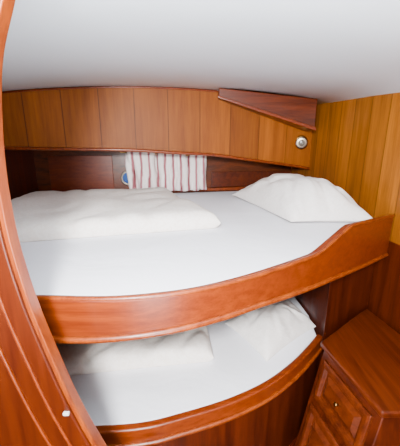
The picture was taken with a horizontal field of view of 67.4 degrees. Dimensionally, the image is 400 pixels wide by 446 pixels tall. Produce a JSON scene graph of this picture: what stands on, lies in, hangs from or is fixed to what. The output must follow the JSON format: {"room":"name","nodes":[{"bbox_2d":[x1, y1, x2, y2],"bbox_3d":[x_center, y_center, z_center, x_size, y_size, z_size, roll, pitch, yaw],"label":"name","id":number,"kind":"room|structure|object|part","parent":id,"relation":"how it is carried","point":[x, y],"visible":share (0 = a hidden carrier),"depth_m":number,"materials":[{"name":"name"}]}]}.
{"room":"boat cabin","nodes":[
{"label":"boat cabin","id":0,"kind":"room"},
{"bbox_2d":[5,150,37,199],"bbox_3d":[-1.320,0.092,1.898,0.040,1.840,2.380,0,15,0],"label":"wall","id":1,"kind":"structure","parent":0,"point":[20,164],"depth_m":2.17,"materials":[{"name":"brown wood"}]},
{"bbox_2d":[0,357,47,445],"bbox_3d":[-0.815,0.391,0.735,1.370,1.865,0.018,0,15,0],"label":"door","id":2,"kind":"structure","parent":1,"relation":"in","point":[17,427],"depth_m":0.75,"materials":[{"name":"brown wood"}]},
{"bbox_3d":[-0.815,0.391,0.735,1.370,1.865,0.018,0,15,0],"label":"bulkhead panel","id":3,"kind":"part","parent":2,"relation":"part of","materials":[{"name":"brown wood"}]},
{"bbox_2d":[0,346,52,445],"bbox_3d":[-0.338,0.376,0.721,0.335,1.900,0.033,0,15,0],"label":"bead","id":4,"kind":"object","parent":2,"relation":"attached to","point":[2,355],"visible":0.44,"depth_m":0.72,"materials":[{"name":"brown wood"}]},
{"bbox_2d":[0,296,71,445],"bbox_3d":[-0.288,0.384,0.722,0.335,1.884,0.035,0,15,0],"label":"bead","id":5,"kind":"object","parent":2,"relation":"attached to","point":[2,306],"visible":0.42,"depth_m":0.69,"materials":[{"name":"brown wood"}]},
{"bbox_2d":[0,222,91,445],"bbox_3d":[-0.289,0.376,0.724,0.418,1.899,0.036,0,15,0],"label":"door frame","id":6,"kind":"structure","parent":1,"relation":"attached to","point":[10,293],"depth_m":0.69,"materials":[{"name":"brown wood"}]},
{"bbox_2d":[0,0,106,445],"bbox_3d":[-0.240,0.389,0.734,0.340,1.868,0.033,0,15,0],"label":"door frame","id":7,"kind":"structure","parent":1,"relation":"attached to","point":[7,220],"depth_m":0.66,"materials":[{"name":"brown wood"}]},
{"bbox_2d":[63,411,69,415],"bbox_3d":[-0.322,0.459,0.722,0.014,0.008,0.008,0,15,0],"label":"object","id":8,"kind":"structure","parent":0,"point":[66,413],"depth_m":0.72,"materials":[{"name":"silver metal"}]},
{"bbox_2d":[33,150,291,192],"bbox_3d":[-0.224,-0.151,2.688,2.203,1.900,0.040,-3,15,-11],"label":"wall","id":9,"kind":"structure","parent":0,"point":[214,164],"depth_m":2.51,"materials":[{"name":"brown wood"}]},
{"bbox_2d":[121,171,128,184],"bbox_3d":[-0.600,-0.378,2.512,0.124,0.124,0.028,-3,15,-11],"label":"porthole rim","id":10,"kind":"object","parent":9,"relation":"attached to","point":[124,172],"visible":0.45,"depth_m":2.49,"materials":[{"name":"silver metal"}]},
{"bbox_2d":[123,173,127,182],"bbox_3d":[-0.599,-0.377,2.507,0.089,0.090,0.023,0,15,0],"label":"pane","id":11,"kind":"object","parent":10,"relation":"in","point":[125,178],"depth_m":2.50,"materials":[{"name":"blue glass"}]},
{"bbox_2d":[2,86,311,169],"bbox_3d":[-0.202,-0.703,2.331,2.328,0.585,0.411,-3,15,-12],"label":"upper cabinet","id":12,"kind":"object","parent":9,"relation":"attached to","point":[164,120],"visible":0.82,"depth_m":2.08,"materials":[{"name":"brown wood"}]},
{"bbox_3d":[-0.197,-0.884,2.079,2.252,0.104,0.012,-3,15,-12],"label":"moulding","id":13,"kind":"part","parent":12,"relation":"part of","materials":[{"name":"brown wood"}]},
{"bbox_3d":[-0.197,-0.463,2.190,2.252,0.195,0.022,-3,15,-12],"label":"moulding","id":14,"kind":"part","parent":12,"relation":"part of","materials":[{"name":"brown wood"}]},
{"bbox_2d":[120,152,206,190],"bbox_3d":[-0.285,-0.426,2.468,0.704,0.335,0.091,-3,15,-11],"label":"window curtain","id":15,"kind":"object","parent":12,"relation":"hanging from","point":[173,172],"visible":0.92,"depth_m":2.45,"materials":[{"name":"white fabric"}]},
{"bbox_2d":[218,88,316,130],"bbox_3d":[0.470,-0.814,2.187,0.713,0.278,0.231,-1,15,-3],"label":"valance","id":16,"kind":"object","parent":12,"relation":"attached to","point":[296,112],"visible":1,"depth_m":2.09,"materials":[{"name":"brown wood"}]},
{"bbox_2d":[296,135,307,148],"bbox_3d":[0.792,-0.632,2.340,0.100,0.101,0.083,3,15,11],"label":"spotlight","id":17,"kind":"object","parent":12,"relation":"attached to","point":[301,142],"visible":1,"depth_m":2.31,"materials":[{"name":"silver metal"}]},
{"bbox_3d":[0.781,-0.617,2.309,0.068,0.068,0.013,4,15,13],"label":"lamp glass","id":18,"kind":"part","parent":17,"relation":"part of","materials":[{"name":"white glass"}]},
{"bbox_2d":[47,155,290,191],"bbox_3d":[-0.217,-0.424,2.577,2.162,0.315,0.030,-3,15,-11],"label":"panelling","id":19,"kind":"object","parent":9,"relation":"attached to","point":[87,172],"visible":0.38,"depth_m":2.45,"materials":[{"name":"brown wood"}]},
{"bbox_3d":[-0.959,-0.403,2.439,0.489,0.285,0.012,-3,15,-11],"label":"panel","id":20,"kind":"part","parent":19,"relation":"part of","materials":[{"name":"brown wood"}]},
{"bbox_3d":[-0.217,-0.285,2.615,2.162,0.027,0.030,-3,15,-11],"label":"ledge rail","id":21,"kind":"part","parent":19,"relation":"part of","materials":[{"name":"brown wood"}]},
{"bbox_3d":[0.471,-0.404,2.735,0.755,0.135,0.012,-3,15,-11],"label":"panel","id":22,"kind":"part","parent":19,"relation":"part of","materials":[{"name":"brown wood"}]},
{"bbox_2d":[2,0,399,104],"bbox_3d":[-0.050,-0.405,0.978,2.900,0.563,3.900,0,15,0],"label":"ceiling","id":23,"kind":"structure","parent":0,"point":[326,51],"depth_m":1.13,"materials":[{"name":"white paint"}]},
{"bbox_2d":[290,435,297,445],"bbox_3d":[-0.050,1.201,1.409,2.900,0.050,3.900,0,15,0],"label":"floor","id":24,"kind":"structure","parent":0,"point":[295,439],"depth_m":1.55,"materials":[{"name":"brown wood"}]},
{"bbox_2d":[20,191,394,445],"bbox_3d":[-0.147,0.434,1.925,2.286,1.166,2.118,0,15,0],"label":"bunk bed","id":25,"kind":"object","parent":24,"relation":"on","point":[116,288],"visible":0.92,"depth_m":1.21,"materials":[{"name":"white fabric"}]},
{"bbox_2d":[11,187,220,241],"bbox_3d":[-0.578,-0.107,1.827,1.149,0.100,0.999,-4,15,-14],"label":"duvet","id":26,"kind":"object","parent":25,"relation":"on","point":[38,215],"visible":0.91,"depth_m":1.48,"materials":[{"name":"fabric"}]},
{"bbox_2d":[56,326,213,375],"bbox_3d":[-0.543,0.551,1.641,1.214,0.084,0.734,0,15,0],"label":"duvet","id":27,"kind":"object","parent":25,"relation":"on","point":[191,346],"visible":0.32,"depth_m":1.39,"materials":[{"name":"fabric"}]},
{"bbox_3d":[-0.153,-0.012,1.821,2.273,0.080,2.055,0,15,0],"label":"mattress","id":28,"kind":"part","parent":25,"relation":"part of","materials":[{"name":"white fabric"}]},
{"bbox_3d":[-0.256,0.539,2.027,2.068,0.090,1.969,0,15,0],"label":"mattress","id":29,"kind":"part","parent":25,"relation":"part of","materials":[{"name":"white fabric"}]},
{"bbox_3d":[-0.278,0.741,1.209,2.016,0.073,0.295,-4,16,-16],"label":"rail","id":30,"kind":"part","parent":25,"relation":"part of","materials":[{"name":"brown wood"}]},
{"bbox_3d":[-0.272,0.773,1.201,2.029,0.018,0.286,-4,16,-16],"label":"rail moulding","id":31,"kind":"part","parent":25,"relation":"part of","materials":[{"name":"brown wood"}]},
{"bbox_3d":[-0.089,0.198,1.038,2.410,0.243,0.373,-5,16,-19],"label":"rail","id":32,"kind":"part","parent":25,"relation":"part of","materials":[{"name":"brown wood"}]},
{"bbox_3d":[-0.091,0.286,1.040,2.404,0.071,0.361,-5,16,-19],"label":"rail moulding","id":33,"kind":"part","parent":25,"relation":"part of","materials":[{"name":"brown wood"}]},
{"bbox_3d":[-0.276,0.984,1.283,2.022,0.435,0.287,-4,16,-16],"label":"panel","id":34,"kind":"part","parent":25,"relation":"part of","materials":[{"name":"brown wood"}]},
{"bbox_2d":[225,299,315,361],"bbox_3d":[0.415,0.513,1.701,0.584,0.125,0.372,-12,19,-38],"label":"pillow","id":35,"kind":"object","parent":25,"relation":"on","point":[270,328],"visible":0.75,"depth_m":1.56,"materials":[{"name":"fabric"}]},
{"bbox_2d":[232,173,371,221],"bbox_3d":[0.583,-0.199,1.934,0.664,0.220,0.839,0,15,0],"label":"pillow","id":36,"kind":"object","parent":25,"relation":"on","point":[291,197],"visible":0.94,"depth_m":1.65,"materials":[{"name":"fabric"}]},
{"bbox_2d":[295,309,399,445],"bbox_3d":[0.753,0.872,1.425,0.641,0.578,0.781,0,15,0],"label":"nightstand","id":37,"kind":"object","parent":24,"relation":"on","point":[354,399],"visible":1,"depth_m":1.29,"materials":[{"name":"brown wood"}]},
{"bbox_3d":[0.509,1.034,1.281,0.113,0.294,0.340,-3,15,-10],"label":"door","id":38,"kind":"part","parent":37,"relation":"part of","materials":[{"name":"brown wood"}]},
{"bbox_3d":[0.589,0.769,1.270,0.070,0.173,0.331,-3,15,-10],"label":"drawer","id":39,"kind":"part","parent":37,"relation":"part of","materials":[{"name":"brown wood"}]},
{"bbox_2d":[291,92,399,333],"bbox_3d":[1.070,0.288,1.167,0.040,1.840,3.924,-2,15,-6],"label":"wall","id":40,"kind":"structure","parent":0,"point":[355,143],"depth_m":1.71,"materials":[{"name":"brown wood"}]}
]}

